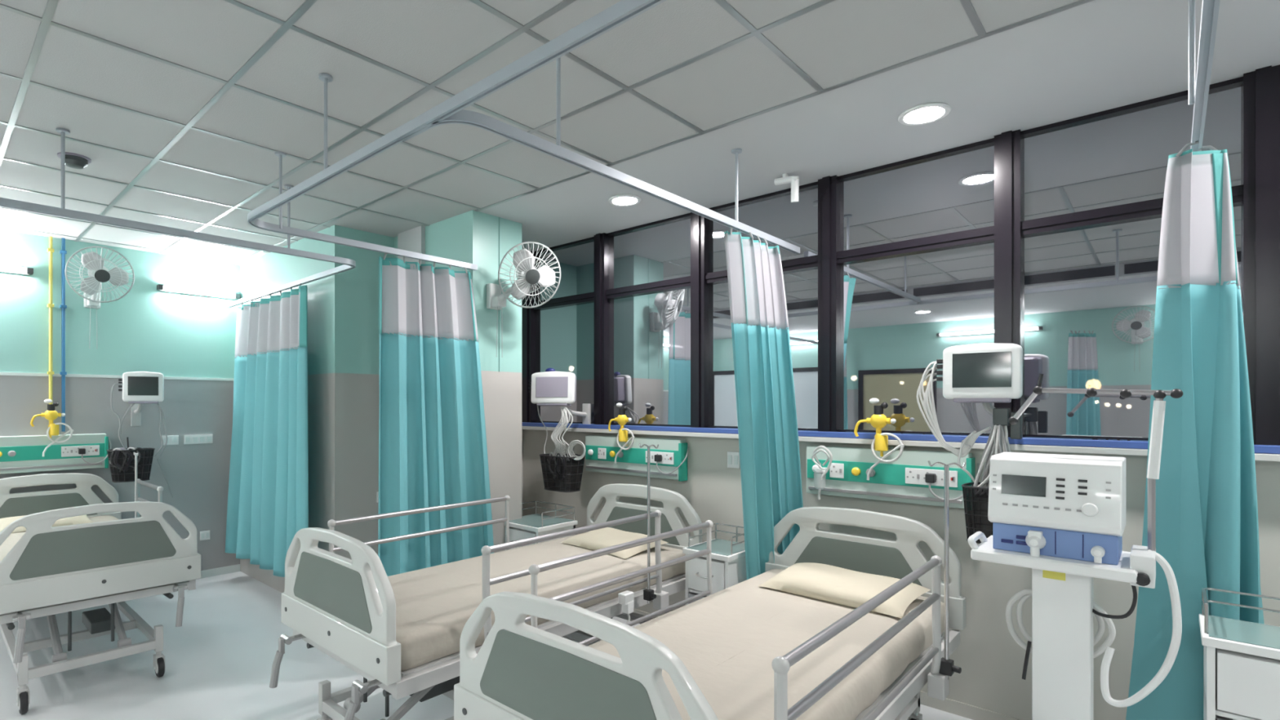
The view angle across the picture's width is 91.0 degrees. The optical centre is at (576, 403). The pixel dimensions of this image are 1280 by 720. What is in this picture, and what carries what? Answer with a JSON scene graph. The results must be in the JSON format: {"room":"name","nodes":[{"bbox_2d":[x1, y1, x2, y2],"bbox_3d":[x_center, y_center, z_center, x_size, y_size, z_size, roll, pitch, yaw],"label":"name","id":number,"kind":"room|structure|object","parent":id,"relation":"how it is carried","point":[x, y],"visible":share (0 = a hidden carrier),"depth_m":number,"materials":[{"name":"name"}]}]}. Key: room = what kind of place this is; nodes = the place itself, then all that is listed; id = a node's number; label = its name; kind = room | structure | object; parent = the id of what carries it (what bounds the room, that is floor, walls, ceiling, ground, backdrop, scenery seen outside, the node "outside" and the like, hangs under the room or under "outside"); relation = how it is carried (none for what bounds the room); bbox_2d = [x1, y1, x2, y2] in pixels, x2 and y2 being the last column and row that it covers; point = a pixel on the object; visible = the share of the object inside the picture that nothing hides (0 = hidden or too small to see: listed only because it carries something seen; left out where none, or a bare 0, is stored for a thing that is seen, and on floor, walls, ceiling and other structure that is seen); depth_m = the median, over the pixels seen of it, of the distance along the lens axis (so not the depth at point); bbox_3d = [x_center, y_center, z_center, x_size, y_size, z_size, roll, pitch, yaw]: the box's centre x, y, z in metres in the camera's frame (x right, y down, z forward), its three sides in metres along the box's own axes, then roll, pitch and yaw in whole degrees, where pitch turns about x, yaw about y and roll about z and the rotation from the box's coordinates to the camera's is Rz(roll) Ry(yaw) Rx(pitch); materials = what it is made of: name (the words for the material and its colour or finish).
{"room":"hospital room","nodes":[
{"label":"hospital room","id":0,"kind":"room"},
{"bbox_2d":[0,229,239,570],"bbox_3d":[-4.589,0.093,4.970,0.200,3.113,7.100,0,0,43],"label":"wall","id":1,"kind":"structure","parent":0,"point":[150,329],"depth_m":5.56,"materials":[{"name":"paint"}]},
{"bbox_2d":[0,264,33,275],"bbox_3d":[-4.804,-1.060,4.554,0.062,0.056,1.280,0,0,43],"label":"tube light","id":2,"kind":"object","parent":1,"relation":"attached to","point":[6,268],"visible":1,"depth_m":4.94,"materials":[{"name":"white plastic"}]},
{"bbox_2d":[47,235,53,404],"bbox_3d":[-4.294,-0.567,5.104,0.045,1.593,0.040,0,0,43],"label":"gas pipe","id":3,"kind":"object","parent":1,"relation":"attached to","point":[50,250],"visible":0.99,"depth_m":5.09,"materials":[{"name":"yellow metal"}]},
{"bbox_2d":[0,433,111,474],"bbox_3d":[-4.339,0.403,4.995,0.130,0.295,1.019,0,0,43],"label":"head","id":4,"kind":"object","parent":1,"relation":"attached to","point":[18,454],"visible":0.99,"depth_m":5.07},
{"bbox_2d":[8,450,16,456],"bbox_3d":[-4.409,0.390,4.882,0.021,0.047,0.048,0,0,43],"label":"outlet","id":5,"kind":"object","parent":4,"relation":"attached to","point":[11,453],"depth_m":4.88,"materials":[{"name":"grey"}]},
{"bbox_2d":[30,399,73,456],"bbox_3d":[-4.218,0.192,5.027,0.096,0.456,0.268,0,0,43],"label":"oxygen flowmeter","id":6,"kind":"object","parent":4,"relation":"attached to","point":[51,414],"visible":1,"depth_m":5.00,"materials":[{"name":"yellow plastic"}]},
{"bbox_2d":[48,423,58,435],"bbox_3d":[-4.202,0.207,5.023,0.068,0.095,0.068,0,0,43],"label":"bottle","id":7,"kind":"object","parent":6,"relation":"on","point":[53,428],"depth_m":5.00,"materials":[{"name":"yellow plastic"}]},
{"bbox_2d":[59,237,66,431],"bbox_3d":[-4.239,-0.567,5.162,0.045,1.593,0.040,0,0,43],"label":"gas pipe","id":8,"kind":"object","parent":1,"relation":"attached to","point":[62,251],"visible":1,"depth_m":5.15,"materials":[{"name":"blue metal"}]},
{"bbox_2d":[64,245,134,337],"bbox_3d":[-3.964,-0.870,5.149,0.412,0.821,0.376,0,0,6],"label":"wall fan","id":9,"kind":"object","parent":1,"relation":"attached to","point":[91,286],"visible":1,"depth_m":5.13,"materials":[{"name":"white plastic"}]},
{"bbox_2d":[0,372,234,381],"bbox_3d":[-5.066,-0.235,4.313,0.012,0.024,5.090,0,0,43],"label":"trim","id":10,"kind":"structure","parent":1,"relation":"attached to","point":[1,373],"depth_m":5.33,"materials":[{"name":"white"}]},
{"bbox_2d":[110,371,173,497],"bbox_3d":[-3.735,0.281,5.398,0.338,1.112,0.389,0,0,-12],"label":"patient monitor","id":11,"kind":"object","parent":1,"relation":"attached to","point":[139,388],"visible":1,"depth_m":5.33,"materials":[{"name":"white plastic"}]},
{"bbox_2d":[106,436,155,482],"bbox_3d":[-3.796,0.471,5.321,0.240,0.366,0.330,0,0,43],"label":"wire basket","id":12,"kind":"object","parent":11,"relation":"attached to","point":[121,460],"visible":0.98,"depth_m":5.23,"materials":[{"name":"black metal"}]},
{"bbox_2d":[161,435,178,444],"bbox_3d":[-3.723,0.335,5.727,0.016,0.085,0.130,0,0,43],"label":"switch plate","id":13,"kind":"object","parent":1,"relation":"attached to","point":[171,440],"visible":0.89,"depth_m":5.73,"materials":[{"name":"white plastic"}]},
{"bbox_2d":[183,434,213,444],"bbox_3d":[-3.566,0.334,5.892,0.016,0.085,0.238,0,0,43],"label":"switch plate","id":14,"kind":"object","parent":1,"relation":"attached to","point":[200,438],"visible":1,"depth_m":5.89,"materials":[{"name":"white plastic"}]},
{"bbox_2d":[156,284,239,299],"bbox_3d":[-3.545,-1.050,5.882,0.062,0.056,0.680,0,0,43],"label":"tube light","id":15,"kind":"object","parent":1,"relation":"attached to","point":[161,287],"visible":1,"depth_m":5.86,"materials":[{"name":"white plastic"}]},
{"bbox_2d":[200,530,209,540],"bbox_3d":[-3.527,1.250,5.934,0.016,0.085,0.085,0,0,43],"label":"switch plate","id":16,"kind":"object","parent":1,"relation":"attached to","point":[205,535],"visible":1,"depth_m":5.93,"materials":[{"name":"white plastic"}]},
{"bbox_2d":[200,564,239,578],"bbox_3d":[-5.067,1.615,4.315,0.008,0.070,5.090,0,0,43],"label":"baseboard","id":17,"kind":"structure","parent":1,"relation":"attached to","point":[234,568],"depth_m":6.03,"materials":[{"name":"white"}]},
{"bbox_2d":[240,224,393,592],"bbox_3d":[-2.407,0.143,5.651,2.030,3.013,0.510,0,0,43],"label":"wall column","id":18,"kind":"structure","parent":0,"point":[344,389],"depth_m":4.93,"materials":[{"name":"paint"}]},
{"bbox_2d":[376,491,378,502],"bbox_3d":[-1.572,0.750,5.045,0.016,0.085,0.090,0,0,43],"label":"switch plate","id":19,"kind":"object","parent":18,"relation":"attached to","point":[377,492],"visible":0.3,"depth_m":5.01,"materials":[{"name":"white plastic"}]},
{"bbox_2d":[393,209,521,552],"bbox_3d":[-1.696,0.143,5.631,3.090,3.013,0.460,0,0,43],"label":"pillar","id":20,"kind":"structure","parent":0,"point":[472,237],"depth_m":4.59,"materials":[{"name":"paint"}]},
{"bbox_2d":[397,225,425,264],"bbox_3d":[-1.304,0.143,4.918,0.340,3.013,0.035,0,0,43],"label":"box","id":21,"kind":"structure","parent":20,"relation":"attached to","point":[413,240],"depth_m":4.86,"materials":[{"name":"paint"}]},
{"bbox_2d":[498,217,500,371],"bbox_3d":[-0.566,-0.799,4.572,0.008,1.128,0.007,0,0,43],"label":"trim","id":22,"kind":"structure","parent":20,"relation":"attached to","point":[499,217],"depth_m":4.57,"materials":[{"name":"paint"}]},
{"bbox_2d":[486,241,560,357],"bbox_3d":[-0.383,-0.725,4.412,0.535,0.789,0.292,0,0,1],"label":"wall fan","id":23,"kind":"object","parent":20,"relation":"attached to","point":[523,260],"visible":1,"depth_m":4.39,"materials":[{"name":"white plastic"}]},
{"bbox_2d":[0,571,972,719],"bbox_3d":[-1.143,1.700,1.738,9.650,0.100,7.150,0,0,43],"label":"floor","id":24,"kind":"structure","parent":0,"point":[219,663],"depth_m":3.83,"materials":[{"name":"tile"}]},
{"bbox_2d":[0,472,200,714],"bbox_3d":[-3.418,1.106,4.247,2.366,1.087,1.069,0,0,43],"label":"hospital bed","id":25,"kind":"object","parent":24,"relation":"on","point":[48,571],"visible":0.99,"depth_m":3.59,"materials":[{"name":"white plastic"}]},
{"bbox_2d":[0,515,93,533],"bbox_3d":[-4.044,0.889,4.743,0.398,0.095,0.580,0,0,43],"label":"pillow","id":26,"kind":"object","parent":25,"relation":"on","point":[4,522],"visible":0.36,"depth_m":4.68,"materials":[{"name":"beige fabric"}]},
{"bbox_2d":[133,452,138,517],"bbox_3d":[-3.555,0.752,5.044,0.136,0.716,0.044,0,0,43],"label":"pole","id":27,"kind":"object","parent":25,"relation":"attached to","point":[135,455],"visible":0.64,"depth_m":5.04,"materials":[{"name":"grey metal"}]},
{"bbox_2d":[269,483,702,719],"bbox_3d":[-0.350,1.106,3.504,1.130,1.087,2.366,0,0,43],"label":"hospital bed","id":28,"kind":"object","parent":24,"relation":"on","point":[401,633],"visible":0.67,"depth_m":2.95,"materials":[{"name":"white plastic"}]},
{"bbox_2d":[560,527,668,559],"bbox_3d":[0.236,0.889,4.072,0.398,0.095,0.600,0,0,-42],"label":"pillow","id":29,"kind":"object","parent":28,"relation":"on","point":[598,539],"visible":0.77,"depth_m":4.00,"materials":[{"name":"beige fabric"}]},
{"bbox_2d":[617,590,634,623],"bbox_3d":[0.266,1.129,3.358,0.055,0.228,0.080,0,0,43],"label":"clamp","id":30,"kind":"object","parent":28,"relation":"hanging from","point":[626,598],"visible":0.8,"depth_m":3.34,"materials":[{"name":"white plastic"}]},
{"bbox_2d":[639,443,658,604],"bbox_3d":[0.399,0.667,3.480,0.136,0.886,0.044,0,0,43],"label":"pole","id":31,"kind":"object","parent":28,"relation":"attached to","point":[648,593],"visible":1,"depth_m":3.47,"materials":[{"name":"silver metal"}]},
{"bbox_2d":[504,500,577,550],"bbox_3d":[-0.305,1.208,4.649,0.444,0.884,0.435,0,0,43],"label":"locker","id":32,"kind":"object","parent":24,"relation":"on","point":[535,525],"visible":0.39,"depth_m":4.55,"materials":[{"name":"white plastic"}]},
{"bbox_2d":[453,506,966,719],"bbox_3d":[0.695,1.106,2.499,1.130,1.087,2.366,0,0,43],"label":"hospital bed","id":33,"kind":"object","parent":24,"relation":"on","point":[745,650],"visible":0.91,"depth_m":2.19,"materials":[{"name":"white plastic"}]},
{"bbox_2d":[757,562,930,618],"bbox_3d":[1.292,0.881,3.057,0.398,0.109,0.680,0,0,-45],"label":"pillow","id":34,"kind":"object","parent":33,"relation":"on","point":[819,581],"visible":0.87,"depth_m":2.96,"materials":[{"name":"beige fabric"}]},
{"bbox_2d":[928,460,966,679],"bbox_3d":[1.492,0.672,2.526,0.136,0.876,0.044,0,0,43],"label":"pole","id":35,"kind":"object","parent":33,"relation":"on","point":[948,668],"visible":0.98,"depth_m":2.52,"materials":[{"name":"silver metal"}]},
{"bbox_2d":[682,523,746,604],"bbox_3d":[0.874,1.210,3.807,0.314,0.879,0.415,0,0,43],"label":"locker","id":36,"kind":"object","parent":24,"relation":"on","point":[728,563],"visible":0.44,"depth_m":3.70,"materials":[{"name":"white plastic"}]},
{"bbox_2d":[967,373,1182,719],"bbox_3d":[1.770,0.769,2.252,0.591,1.760,0.365,0,0,43],"label":"stand","id":37,"kind":"object","parent":24,"relation":"on","point":[1063,588],"visible":0.98,"depth_m":2.21,"materials":[{"name":"white plastic"}]},
{"bbox_2d":[967,531,1155,588],"bbox_3d":[1.746,0.540,2.265,0.512,0.100,0.350,0,0,43],"label":"shelf","id":38,"kind":"object","parent":37,"relation":"attached to","point":[1137,567],"depth_m":2.11,"materials":[{"name":"white plastic"}]},
{"bbox_2d":[987,452,1182,706],"bbox_3d":[1.788,0.623,2.218,0.513,0.859,0.320,0,0,43],"label":"ventilator","id":39,"kind":"object","parent":37,"relation":"attached to","point":[1064,506],"visible":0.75,"depth_m":2.17,"materials":[{"name":"white plastic"}]},
{"bbox_2d":[1199,587,1279,719],"bbox_3d":[2.382,1.165,2.047,0.484,0.969,0.355,0,0,43],"label":"locker","id":40,"kind":"object","parent":24,"relation":"on","point":[1242,659],"visible":1,"depth_m":2.07,"materials":[{"name":"white plastic"}]},
{"bbox_2d":[521,429,523,515],"bbox_3d":[-1.507,0.143,6.354,2.370,3.013,0.850,0,0,43],"label":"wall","id":41,"kind":"structure","parent":0,"point":[522,429],"depth_m":5.70,"materials":[{"name":"paint"}]},
{"bbox_2d":[0,0,1279,265],"bbox_3d":[-1.143,-1.348,1.738,9.650,0.230,7.150,0,0,43],"label":"ceiling","id":42,"kind":"structure","parent":0,"point":[181,111],"depth_m":2.72,"materials":[{"name":"tile"}]},
{"bbox_2d":[57,151,91,168],"bbox_3d":[-2.780,-1.336,3.462,0.150,0.054,0.150,0,0,43],"label":"smoke detector","id":43,"kind":"object","parent":42,"relation":"attached to","point":[73,160],"visible":0.94,"depth_m":3.43,"materials":[{"name":"plastic"}]},
{"bbox_2d":[0,128,355,307],"bbox_3d":[-3.990,-1.147,3.503,2.668,0.429,4.594,0,0,43],"label":"track","id":44,"kind":"object","parent":42,"relation":"hanging from","point":[348,264],"visible":0.97,"depth_m":3.55,"materials":[{"name":"silver metal"}]},
{"bbox_2d":[225,283,308,577],"bbox_3d":[-2.655,0.221,5.313,1.878,2.327,0.167,0,0,43],"label":"curtain","id":45,"kind":"object","parent":44,"relation":"hanging from","point":[268,495],"visible":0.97,"depth_m":5.22,"materials":[{"name":"teal fabric"}]},
{"bbox_2d":[247,0,666,270],"bbox_3d":[0.905,-1.147,1.782,5.938,0.429,1.547,0,0,43],"label":"track","id":46,"kind":"object","parent":42,"relation":"hanging from","point":[624,11],"visible":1,"depth_m":2.10,"materials":[{"name":"silver metal"}]},
{"bbox_2d":[377,253,493,576],"bbox_3d":[-0.898,0.206,4.129,0.872,2.297,0.133,0,0,-44],"label":"curtain","id":47,"kind":"object","parent":46,"relation":"hanging from","point":[433,447],"visible":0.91,"depth_m":4.07,"materials":[{"name":"teal fabric"}]},
{"bbox_2d":[398,57,799,253],"bbox_3d":[0.376,-1.147,3.044,0.318,0.429,2.604,0,0,43],"label":"track","id":48,"kind":"object","parent":42,"relation":"hanging from","point":[469,117],"visible":0.75,"depth_m":2.45,"materials":[{"name":"silver metal"}]},
{"bbox_2d":[723,226,803,579],"bbox_3d":[1.050,0.166,3.590,0.806,2.217,0.208,0,0,-39],"label":"curtain","id":49,"kind":"object","parent":48,"relation":"hanging from","point":[771,488],"visible":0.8,"depth_m":3.58,"materials":[{"name":"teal fabric"}]},
{"bbox_2d":[608,194,641,206],"bbox_3d":[0.319,-1.357,4.176,0.220,0.013,0.220,0,0,43],"label":"recessed light","id":50,"kind":"object","parent":42,"relation":"in","point":[623,200],"visible":1,"depth_m":4.16,"materials":[{"name":"white plastic"}]},
{"bbox_2d":[773,173,799,202],"bbox_3d":[1.253,-1.276,3.718,0.146,0.173,0.063,0,0,43],"label":"ceiling camera","id":51,"kind":"object","parent":42,"relation":"attached to","point":[794,180],"visible":1,"depth_m":3.68,"materials":[{"name":"white plastic"}]},
{"bbox_2d":[897,102,951,125],"bbox_3d":[1.628,-1.357,2.935,0.220,0.013,0.220,0,0,43],"label":"recessed light","id":52,"kind":"object","parent":42,"relation":"in","point":[928,113],"visible":1,"depth_m":2.92,"materials":[{"name":"white plastic"}]},
{"bbox_2d":[1188,0,1220,151],"bbox_3d":[1.752,-1.147,1.750,0.080,0.429,2.590,0,0,42],"label":"track","id":53,"kind":"object","parent":42,"relation":"hanging from","point":[1198,93],"visible":0.74,"depth_m":1.87,"materials":[{"name":"silver metal"}]},
{"bbox_2d":[1125,141,1264,719],"bbox_3d":[2.377,0.205,2.455,0.533,2.297,0.378,0,0,-22],"label":"curtain","id":54,"kind":"object","parent":53,"relation":"hanging from","point":[1207,525],"visible":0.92,"depth_m":2.34,"materials":[{"name":"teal fabric"}]},
{"bbox_2d":[521,426,1279,719],"bbox_3d":[2.117,0.926,3.309,7.080,1.448,0.285,0,0,43],"label":"wall","id":55,"kind":"structure","parent":0,"point":[991,662],"depth_m":3.27,"materials":[{"name":"paint"}]},
{"bbox_2d":[521,236,594,423],"bbox_3d":[-0.141,-0.582,5.422,0.895,1.563,0.165,0,0,43],"label":"window","id":56,"kind":"structure","parent":55,"relation":"attached to","point":[557,334],"depth_m":5.38,"materials":[{"name":"black"}]},
{"bbox_2d":[528,368,591,460],"bbox_3d":[-0.022,0.098,4.929,0.595,0.758,0.476,0,0,43],"label":"patient monitor","id":57,"kind":"object","parent":55,"relation":"attached to","point":[551,387],"visible":0.95,"depth_m":4.85,"materials":[{"name":"white plastic"}]},
{"bbox_2d":[545,368,555,372],"bbox_3d":[-0.210,-0.257,4.916,0.084,0.048,0.060,0,-3,19],"label":"lamp","id":58,"kind":"object","parent":57,"relation":"on","point":[548,370],"depth_m":4.89,"materials":[{"name":"blue plastic"}]},
{"bbox_2d":[538,445,585,492],"bbox_3d":[-0.104,0.481,4.832,0.370,0.366,0.260,0,0,43],"label":"wire basket","id":59,"kind":"object","parent":57,"relation":"hanging from","point":[562,473],"visible":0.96,"depth_m":4.72,"materials":[{"name":"black metal"}]},
{"bbox_2d":[585,435,688,481],"bbox_3d":[0.421,0.403,4.747,0.959,0.295,0.130,0,0,43],"label":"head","id":60,"kind":"object","parent":55,"relation":"attached to","point":[668,460],"visible":0.98,"depth_m":4.69},
{"bbox_2d":[587,448,593,455],"bbox_3d":[0.106,0.390,5.010,0.048,0.047,0.021,0,0,43],"label":"outlet","id":61,"kind":"object","parent":60,"relation":"attached to","point":[590,451],"depth_m":5.00,"materials":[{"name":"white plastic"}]},
{"bbox_2d":[609,450,615,457],"bbox_3d":[0.273,0.390,4.852,0.048,0.047,0.021,0,0,43],"label":"outlet","id":62,"kind":"object","parent":60,"relation":"attached to","point":[612,453],"depth_m":4.84,"materials":[{"name":"yellow plastic"}]},
{"bbox_2d":[617,451,623,457],"bbox_3d":[0.331,0.390,4.797,0.048,0.047,0.021,0,0,43],"label":"outlet","id":63,"kind":"object","parent":60,"relation":"attached to","point":[620,455],"depth_m":4.79,"materials":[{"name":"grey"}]},
{"bbox_2d":[608,403,635,462],"bbox_3d":[0.352,0.222,4.722,0.268,0.456,0.096,0,0,43],"label":"oxygen flowmeter","id":64,"kind":"object","parent":60,"relation":"attached to","point":[621,419],"visible":1,"depth_m":4.69,"materials":[{"name":"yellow plastic"}]},
{"bbox_2d":[618,428,627,441],"bbox_3d":[0.348,0.237,4.706,0.068,0.095,0.068,0,0,43],"label":"bottle","id":65,"kind":"object","parent":64,"relation":"on","point":[623,433],"depth_m":4.68,"materials":[{"name":"yellow plastic"}]},
{"bbox_2d":[594,213,690,426],"bbox_3d":[0.517,-0.582,4.797,0.920,1.563,0.165,0,0,43],"label":"window","id":66,"kind":"structure","parent":55,"relation":"attached to","point":[642,273],"depth_m":4.78,"materials":[{"name":"black"}]},
{"bbox_2d":[727,451,739,468],"bbox_3d":[1.056,0.380,4.224,0.090,0.110,0.016,0,0,43],"label":"switch plate","id":67,"kind":"object","parent":55,"relation":"attached to","point":[733,457],"visible":0.98,"depth_m":4.22,"materials":[{"name":"white plastic"}]},
{"bbox_2d":[690,181,817,430],"bbox_3d":[1.181,-0.582,4.168,0.910,1.563,0.165,0,0,43],"label":"window","id":68,"kind":"structure","parent":55,"relation":"attached to","point":[713,384],"depth_m":4.26,"materials":[{"name":"black"}]},
{"bbox_2d":[633,608,1021,719],"bbox_3d":[2.263,1.615,3.085,6.160,0.070,0.008,0,0,43],"label":"baseboard","id":69,"kind":"structure","parent":55,"relation":"attached to","point":[948,705],"depth_m":3.31,"materials":[{"name":"paint"}]},
{"bbox_2d":[806,444,979,508],"bbox_3d":[1.728,0.403,3.509,0.899,0.295,0.130,0,0,43],"label":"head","id":70,"kind":"object","parent":55,"relation":"attached to","point":[910,478],"visible":0.79,"depth_m":3.46},
{"bbox_2d":[812,464,817,470],"bbox_3d":[1.434,0.390,3.751,0.048,0.047,0.021,0,0,43],"label":"outlet","id":71,"kind":"object","parent":70,"relation":"attached to","point":[814,466],"depth_m":3.75,"materials":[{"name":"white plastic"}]},
{"bbox_2d":[811,445,832,499],"bbox_3d":[1.452,0.402,3.668,0.114,0.317,0.116,0,0,43],"label":"jar","id":72,"kind":"object","parent":70,"relation":"attached to","point":[820,474],"visible":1,"depth_m":3.64,"materials":[{"name":"white plastic"}]},
{"bbox_2d":[813,471,826,489],"bbox_3d":[1.423,0.450,3.667,0.068,0.100,0.067,0,0,43],"label":"jar","id":73,"kind":"object","parent":72,"relation":"on","point":[820,477],"depth_m":3.64,"materials":[{"name":"clear plastic"}]},
{"bbox_2d":[851,466,860,475],"bbox_3d":[1.601,0.390,3.593,0.048,0.047,0.021,0,0,43],"label":"outlet","id":74,"kind":"object","parent":70,"relation":"attached to","point":[855,471],"depth_m":3.59,"materials":[{"name":"yellow plastic"}]},
{"bbox_2d":[866,468,875,476],"bbox_3d":[1.659,0.390,3.538,0.048,0.047,0.021,0,0,43],"label":"outlet","id":75,"kind":"object","parent":70,"relation":"attached to","point":[873,473],"depth_m":3.53,"materials":[{"name":"grey"}]},
{"bbox_2d":[853,398,904,479],"bbox_3d":[1.680,0.197,3.463,0.268,0.456,0.096,0,0,43],"label":"oxygen flowmeter","id":76,"kind":"object","parent":70,"relation":"attached to","point":[878,420],"visible":1,"depth_m":3.43,"materials":[{"name":"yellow plastic"}]},
{"bbox_2d":[874,433,888,451],"bbox_3d":[1.676,0.212,3.447,0.068,0.095,0.068,0,0,43],"label":"bottle","id":77,"kind":"object","parent":76,"relation":"on","point":[881,440],"depth_m":3.42,"materials":[{"name":"yellow plastic"}]},
{"bbox_2d":[521,422,1279,453],"bbox_3d":[1.969,0.184,3.298,6.880,0.032,0.045,0,0,43],"label":"window sill","id":78,"kind":"structure","parent":55,"relation":"on","point":[1269,449],"depth_m":3.36,"materials":[{"name":"blue"}]},
{"bbox_2d":[817,137,994,435],"bbox_3d":[1.840,-0.582,3.543,0.905,1.563,0.165,0,0,43],"label":"window","id":79,"kind":"structure","parent":55,"relation":"attached to","point":[906,247],"depth_m":3.53,"materials":[{"name":"black"}]},
{"bbox_2d":[916,342,1022,485],"bbox_3d":[1.957,0.061,3.073,0.430,0.683,0.447,0,0,43],"label":"patient monitor","id":80,"kind":"object","parent":55,"relation":"attached to","point":[985,373],"visible":0.94,"depth_m":2.91,"materials":[{"name":"white plastic"}]},
{"bbox_2d":[961,481,993,543],"bbox_3d":[1.889,0.456,2.887,0.180,0.356,0.210,0,0,43],"label":"wire basket","id":81,"kind":"object","parent":80,"relation":"attached to","point":[975,499],"visible":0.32,"depth_m":2.84,"materials":[{"name":"black metal"}]},
{"bbox_2d":[973,408,1022,487],"bbox_3d":[2.043,0.225,2.993,0.182,0.411,0.405,0,0,43],"label":"bundle","id":82,"kind":"object","parent":80,"relation":"hanging from","point":[998,436],"visible":0.59,"depth_m":2.85,"materials":[{"name":"white plastic"}]},
{"bbox_2d":[994,76,1243,440],"bbox_3d":[2.484,-0.582,2.933,0.870,1.563,0.165,0,0,43],"label":"window","id":83,"kind":"structure","parent":55,"relation":"attached to","point":[1078,202],"depth_m":2.97,"materials":[{"name":"black"}]},
{"bbox_2d":[1242,64,1279,445],"bbox_3d":[3.121,-0.582,2.329,0.885,1.563,0.165,0,0,43],"label":"window","id":84,"kind":"structure","parent":55,"relation":"attached to","point":[1260,86],"depth_m":2.54,"materials":[{"name":"black"}]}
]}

